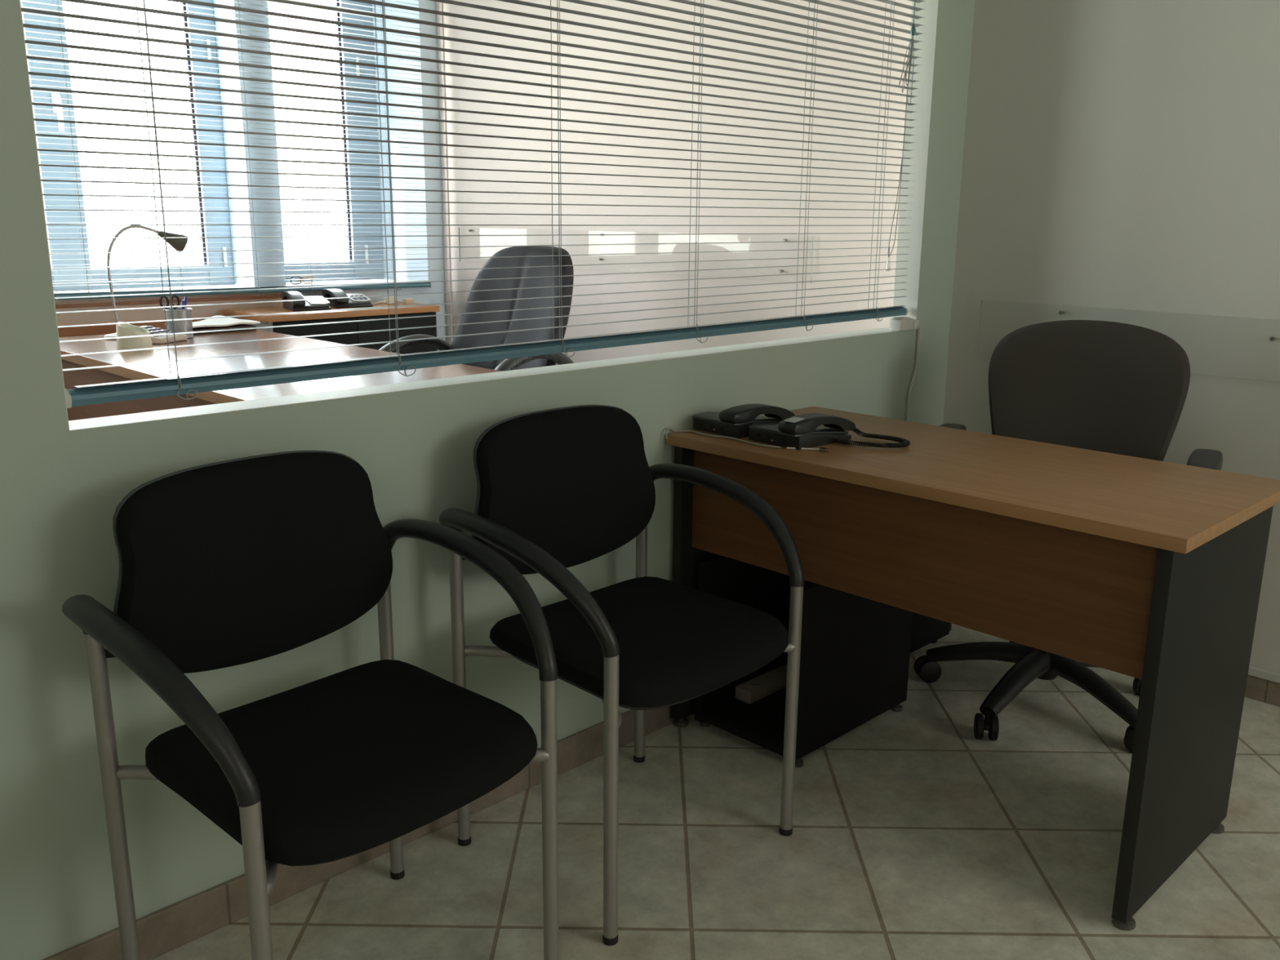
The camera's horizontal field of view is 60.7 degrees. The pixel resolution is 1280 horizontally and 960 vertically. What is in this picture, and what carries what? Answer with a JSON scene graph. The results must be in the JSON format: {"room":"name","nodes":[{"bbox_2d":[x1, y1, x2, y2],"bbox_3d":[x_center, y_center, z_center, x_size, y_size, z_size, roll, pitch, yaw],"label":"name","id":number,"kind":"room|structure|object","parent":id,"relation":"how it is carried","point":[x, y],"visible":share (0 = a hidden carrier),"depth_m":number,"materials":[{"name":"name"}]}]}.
{"room":"office reception area","nodes":[
{"label":"office reception area","id":0,"kind":"room"},
{"bbox_2d":[54,0,446,351],"bbox_3d":[-2.705,-1.101,3.930,4.600,2.800,0.269,-13,19,-43],"label":"wall","id":1,"kind":"structure","parent":0,"point":[260,218],"depth_m":4.92,"materials":[{"name":"paint"}]},
{"bbox_2d":[20,0,234,291],"bbox_3d":[-2.483,-1.441,4.162,1.838,1.445,0.115,-13,19,-43],"label":"window","id":2,"kind":"structure","parent":1,"relation":"in","point":[56,202],"depth_m":4.49,"materials":[{"name":"paint"}]},
{"bbox_2d":[57,319,204,337],"bbox_3d":[-2.546,-0.501,4.036,1.980,0.085,0.025,-13,19,-43],"label":"trim","id":3,"kind":"structure","parent":1,"relation":"attached to","point":[101,329],"depth_m":4.38,"materials":[{"name":"brown wood"}]},
{"bbox_2d":[55,294,280,308],"bbox_3d":[-2.400,-0.651,4.157,2.400,0.013,0.012,-13,19,-43],"label":"trim","id":4,"kind":"structure","parent":1,"relation":"attached to","point":[126,303],"depth_m":4.54,"materials":[{"name":"brown wood"}]},
{"bbox_2d":[20,0,432,301],"bbox_3d":[-2.001,-1.488,4.314,2.735,1.553,0.039,-13,19,-43],"label":"blind","id":5,"kind":"object","parent":1,"relation":"attached to","point":[401,286],"visible":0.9,"depth_m":4.61,"materials":[{"name":"paint"}]},
{"bbox_2d":[54,279,428,302],"bbox_3d":[-2.094,-0.781,4.575,2.750,0.025,0.205,-13,19,-43],"label":"trim","id":6,"kind":"structure","parent":1,"relation":"attached to","point":[364,282],"depth_m":4.87,"materials":[{"name":"paint"}]},
{"bbox_2d":[285,275,312,284],"bbox_3d":[-1.609,-0.933,5.090,0.118,0.039,0.130,11,17,36],"label":"eyeglasses","id":7,"kind":"object","parent":6,"relation":"on","point":[306,275],"visible":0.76,"depth_m":5.06,"materials":[{"name":"black plastic"}]},
{"bbox_2d":[267,0,384,283],"bbox_3d":[-1.516,-1.665,5.127,0.628,1.445,0.074,-13,19,-43],"label":"window","id":8,"kind":"structure","parent":1,"relation":"in","point":[373,230],"depth_m":5.28,"materials":[{"name":"paint"}]},
{"bbox_2d":[0,0,974,959],"bbox_3d":[-0.631,-0.583,1.765,4.400,2.750,0.080,-13,19,-43],"label":"wall","id":9,"kind":"structure","parent":0,"point":[61,490],"depth_m":1.84,"materials":[{"name":"paint"}]},
{"bbox_2d":[42,706,686,959],"bbox_3d":[-0.616,0.723,2.045,4.390,0.081,0.009,-13,19,-43],"label":"baseboard","id":10,"kind":"structure","parent":9,"relation":"attached to","point":[166,929],"depth_m":2.00,"materials":[{"name":"tile"}]},
{"bbox_2d":[21,0,925,408],"bbox_3d":[-0.030,-0.873,2.286,2.315,1.213,0.064,-13,19,-43],"label":"blind","id":11,"kind":"object","parent":9,"relation":"attached to","point":[97,394],"visible":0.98,"depth_m":2.13,"materials":[{"name":"paint"}]},
{"bbox_2d":[18,0,938,431],"bbox_3d":[-0.038,-0.867,2.301,2.336,1.238,0.081,-13,19,-43],"label":"window frame","id":12,"kind":"structure","parent":9,"relation":"attached to","point":[912,225],"depth_m":3.04,"materials":[{"name":"white paint"}]},
{"bbox_2d":[888,316,919,331],"bbox_3d":[0.770,-0.456,3.187,0.100,0.037,0.040,-13,19,-43],"label":"junction box","id":13,"kind":"object","parent":12,"relation":"on","point":[898,323],"visible":1,"depth_m":3.16,"materials":[{"name":"white plastic"}]},
{"bbox_2d":[906,325,920,421],"bbox_3d":[0.809,-0.225,3.264,0.041,0.477,0.013,-13,19,-43],"label":"cable","id":14,"kind":"object","parent":9,"relation":"attached to","point":[919,327],"visible":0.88,"depth_m":3.24,"materials":[{"name":"grey plastic"}]},
{"bbox_2d":[435,0,912,364],"bbox_3d":[-0.093,-1.243,4.623,0.100,2.800,3.320,-13,19,-43],"label":"wall","id":15,"kind":"structure","parent":0,"point":[604,353],"depth_m":4.31,"materials":[{"name":"paint"}]},
{"bbox_2d":[436,1,453,345],"bbox_3d":[-0.958,-1.486,5.380,0.008,2.700,0.035,-13,19,-43],"label":"trim","id":16,"kind":"structure","parent":15,"relation":"attached to","point":[440,18],"depth_m":5.38,"materials":[{"name":"paint"}]},
{"bbox_2d":[458,227,813,283],"bbox_3d":[-0.134,-0.972,4.642,0.018,0.163,2.130,-13,19,-43],"label":"strip","id":17,"kind":"object","parent":15,"relation":"attached to","point":[469,230],"visible":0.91,"depth_m":4.24,"materials":[{"name":"white"}]},
{"bbox_2d":[151,623,1279,959],"bbox_3d":[0.850,1.146,0.636,4.400,0.050,4.240,-13,19,-43],"label":"floor","id":18,"kind":"structure","parent":0,"point":[915,836],"depth_m":2.15,"materials":[{"name":"tile"}]},
{"bbox_2d":[62,450,559,959],"bbox_3d":[-0.456,0.419,1.660,0.486,0.856,0.614,13,18,41],"label":"chair","id":19,"kind":"object","parent":18,"relation":"on","point":[239,561],"visible":1,"depth_m":1.63,"materials":[{"name":"black fabric"}]},
{"bbox_2d":[439,404,804,945],"bbox_3d":[-0.012,0.314,2.112,0.614,0.856,0.486,-13,19,-43],"label":"chair","id":20,"kind":"object","parent":18,"relation":"on","point":[559,489],"visible":0.94,"depth_m":2.09,"materials":[{"name":"fabric"}]},
{"bbox_2d":[694,555,912,767],"bbox_3d":[0.413,0.391,2.717,0.480,0.430,0.314,-13,19,-43],"label":"drawer cabinet","id":21,"kind":"object","parent":18,"relation":"on","point":[855,653],"depth_m":2.64,"materials":[{"name":"wood"}]},
{"bbox_2d":[748,680,762,686],"bbox_3d":[0.293,0.515,2.776,0.037,0.002,0.036,-6,15,-24],"label":"socket","id":22,"kind":"object","parent":21,"relation":"attached to","point":[751,682],"depth_m":2.77,"materials":[{"name":"plastic"}]},
{"bbox_2d":[763,672,777,679],"bbox_3d":[0.337,0.506,2.818,0.037,0.002,0.036,-6,15,-24],"label":"socket","id":23,"kind":"object","parent":21,"relation":"attached to","point":[767,675],"depth_m":2.82,"materials":[{"name":"plastic"}]},
{"bbox_2d":[778,666,786,672],"bbox_3d":[0.381,0.496,2.861,0.037,0.002,0.036,-6,15,-24],"label":"socket","id":24,"kind":"object","parent":21,"relation":"attached to","point":[781,668],"depth_m":2.86,"materials":[{"name":"plastic"}]},
{"bbox_2d":[910,612,951,653],"bbox_3d":[0.721,0.295,3.147,0.458,0.420,0.170,-13,19,-43],"label":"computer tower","id":25,"kind":"object","parent":18,"relation":"on","point":[926,630],"visible":0.16,"depth_m":3.17,"materials":[{"name":"plastic"}]},
{"bbox_2d":[665,406,1279,930],"bbox_3d":[0.662,0.308,2.410,0.568,0.740,1.153,-12,19,-43],"label":"desk","id":26,"kind":"object","parent":18,"relation":"on","point":[1151,571],"visible":0.73,"depth_m":2.07,"materials":[{"name":"brown wood"}]},
{"bbox_2d":[665,427,780,448],"bbox_3d":[0.195,-0.094,2.466,0.287,0.024,0.058,9,16,30],"label":"cord","id":27,"kind":"object","parent":26,"relation":"on","point":[668,428],"visible":1,"depth_m":2.48,"materials":[{"name":"black plastic"}]},
{"bbox_2d":[692,403,795,438],"bbox_3d":[0.241,-0.152,2.580,0.218,0.066,0.154,-11,18,-41],"label":"desk telephone","id":28,"kind":"object","parent":26,"relation":"on","point":[734,422],"visible":0.94,"depth_m":2.51,"materials":[{"name":"black plastic"}]},
{"bbox_2d":[786,447,828,450],"bbox_3d":[0.363,-0.068,2.362,0.091,0.008,0.017,6,15,23],"label":"cord","id":29,"kind":"object","parent":26,"relation":"on","point":[815,449],"visible":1,"depth_m":2.36,"materials":[{"name":"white plastic"}]},
{"bbox_2d":[747,413,910,449],"bbox_3d":[0.421,-0.113,2.428,0.259,0.066,0.291,-11,18,-41],"label":"desk telephone","id":30,"kind":"object","parent":26,"relation":"on","point":[798,432],"visible":1,"depth_m":2.40,"materials":[{"name":"black plastic"}]},
{"bbox_2d":[913,320,1222,752],"bbox_3d":[1.054,0.108,2.749,0.682,0.976,0.640,8,16,29],"label":"chair","id":31,"kind":"object","parent":18,"relation":"on","point":[1104,386],"visible":0.48,"depth_m":2.80,"materials":[{"name":"black fabric"}]},
{"bbox_2d":[942,0,1279,673],"bbox_3d":[2.480,-0.544,1.838,0.100,2.800,4.380,-13,19,-43],"label":"wall","id":32,"kind":"structure","parent":0,"point":[1122,155],"depth_m":2.90,"materials":[{"name":"paint"}]},
{"bbox_2d":[977,300,1279,382],"bbox_3d":[1.553,-0.330,2.757,0.018,0.154,1.516,-13,19,-43],"label":"strip","id":33,"kind":"object","parent":32,"relation":"attached to","point":[1272,339],"visible":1,"depth_m":3.06,"materials":[{"name":"white"}]},
{"bbox_2d":[1244,675,1279,706],"bbox_3d":[2.424,0.746,2.115,0.009,0.062,4.191,-13,19,-43],"label":"baseboard","id":34,"kind":"structure","parent":32,"relation":"attached to","point":[1256,688],"depth_m":2.88,"materials":[{"name":"tile"}]},
{"bbox_2d":[1248,665,1279,683],"bbox_3d":[2.422,0.703,2.102,0.016,0.022,4.191,-13,19,-43],"label":"trim","id":35,"kind":"structure","parent":32,"relation":"attached to","point":[1253,671],"depth_m":2.86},
{"bbox_3d":[-1.723,0.455,3.278,4.600,0.100,3.260,-13,19,-43],"label":"floor","id":36,"kind":"structure","parent":0,"visible":0},
{"bbox_2d":[58,328,502,420],"bbox_3d":[-1.052,0.013,3.345,0.775,0.740,2.320,-13,19,-43],"label":"office desk","id":37,"kind":"object","parent":36,"relation":"on","point":[74,378],"visible":0.07,"depth_m":3.33,"materials":[{"name":"brown wood"}]},
{"bbox_2d":[115,321,153,350],"bbox_3d":[-1.653,-0.473,3.573,0.104,0.086,0.094,-1,14,-5],"label":"container","id":38,"kind":"object","parent":37,"relation":"on","point":[122,330],"visible":0.83,"depth_m":3.54,"materials":[{"name":"beige plastic"}]},
{"bbox_2d":[103,225,187,339],"bbox_3d":[-1.760,-0.708,3.892,0.316,0.391,0.110,-13,19,-43],"label":"desk lamp","id":39,"kind":"object","parent":37,"relation":"on","point":[178,244],"visible":0.72,"depth_m":3.84,"materials":[{"name":"beige plastic"}]},
{"bbox_2d":[141,325,186,343],"bbox_3d":[-1.688,-0.504,3.791,0.170,0.044,0.140,4,14,15],"label":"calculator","id":40,"kind":"object","parent":37,"relation":"on","point":[157,339],"visible":0.45,"depth_m":3.78,"materials":[{"name":"beige plastic"}]},
{"bbox_2d":[163,307,193,337],"bbox_3d":[-1.642,-0.559,3.898,0.095,0.102,0.095,-13,19,-43],"label":"pen cup","id":41,"kind":"object","parent":37,"relation":"on","point":[188,309],"visible":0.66,"depth_m":3.87,"materials":[{"name":"silver metal"}]},
{"bbox_2d":[159,294,179,331],"bbox_3d":[-1.665,-0.585,3.882,0.072,0.142,0.009,-13,19,-43],"label":"scissors","id":42,"kind":"object","parent":41,"relation":"in","point":[173,295],"visible":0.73,"depth_m":3.87,"materials":[{"name":"metal"}]},
{"bbox_2d":[182,299,184,330],"bbox_3d":[-1.625,-0.578,3.894,0.020,0.125,0.009,7,15,26],"label":"pen","id":43,"kind":"object","parent":41,"relation":"in","point":[183,300],"visible":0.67,"depth_m":3.89,"materials":[{"name":"blue plastic"}]},
{"bbox_2d":[181,296,186,332],"bbox_3d":[-1.632,-0.589,3.918,0.009,0.136,0.033,10,17,35],"label":"pen","id":44,"kind":"object","parent":41,"relation":"in","point":[185,297],"visible":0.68,"depth_m":3.91,"materials":[{"name":"blue plastic"}]},
{"bbox_2d":[170,324,256,333],"bbox_3d":[-1.619,-0.577,4.154,0.250,0.016,0.185,-13,19,-43],"label":"folder","id":45,"kind":"object","parent":37,"relation":"on","point":[237,326],"visible":0.46,"depth_m":4.10,"materials":[{"name":"black plastic"}]},
{"bbox_2d":[164,315,260,328],"bbox_3d":[-1.622,-0.602,4.155,0.285,0.028,0.190,-13,19,-43],"label":"paper stack","id":46,"kind":"object","parent":45,"relation":"on","point":[222,322],"visible":0.79,"depth_m":4.16,"materials":[{"name":"white paper"}]},
{"bbox_2d":[221,300,439,354],"bbox_3d":[-1.357,-0.390,4.938,0.838,0.770,0.440,-13,19,-43],"label":"base cabinet","id":47,"kind":"object","parent":36,"relation":"on","point":[273,320],"visible":0.29,"depth_m":4.74,"materials":[{"name":"grey wood"}]},
{"bbox_2d":[280,290,330,311],"bbox_3d":[-1.448,-0.781,4.748,0.171,0.076,0.249,-7,15,-28],"label":"telephone","id":48,"kind":"object","parent":47,"relation":"on","point":[314,304],"visible":0.9,"depth_m":4.68,"materials":[{"name":"black plastic"}]},
{"bbox_2d":[321,288,372,307],"bbox_3d":[-1.317,-0.823,4.930,0.171,0.076,0.249,-7,16,-30],"label":"telephone","id":49,"kind":"object","parent":47,"relation":"on","point":[360,302],"visible":0.77,"depth_m":4.86,"materials":[{"name":"black plastic"}]},
{"bbox_2d":[339,306,391,311],"bbox_3d":[-1.204,-0.751,4.792,0.200,0.001,0.092,-13,19,-43],"label":"paper sheet","id":50,"kind":"object","parent":47,"relation":"on","point":[368,307],"visible":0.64,"depth_m":4.77,"materials":[{"name":"white paper"}]},
{"bbox_2d":[370,296,395,304],"bbox_3d":[-1.190,-0.826,5.042,0.128,0.033,0.034,-10,17,-37],"label":"plug adapter","id":51,"kind":"object","parent":47,"relation":"on","point":[391,299],"visible":0.82,"depth_m":5.05,"materials":[{"name":"beige plastic"}]},
{"bbox_2d":[402,297,413,304],"bbox_3d":[-1.076,-0.831,5.078,0.044,0.025,0.030,-13,19,-43],"label":"box","id":52,"kind":"object","parent":47,"relation":"on","point":[406,300],"visible":1,"depth_m":5.07,"materials":[{"name":"beige cardboard"}]},
{"bbox_2d":[378,245,573,371],"bbox_3d":[-0.599,-0.338,4.130,0.696,1.062,0.688,11,17,36],"label":"chair","id":53,"kind":"object","parent":36,"relation":"on","point":[495,339],"visible":0.24,"depth_m":4.19,"materials":[{"name":"grey fabric"}]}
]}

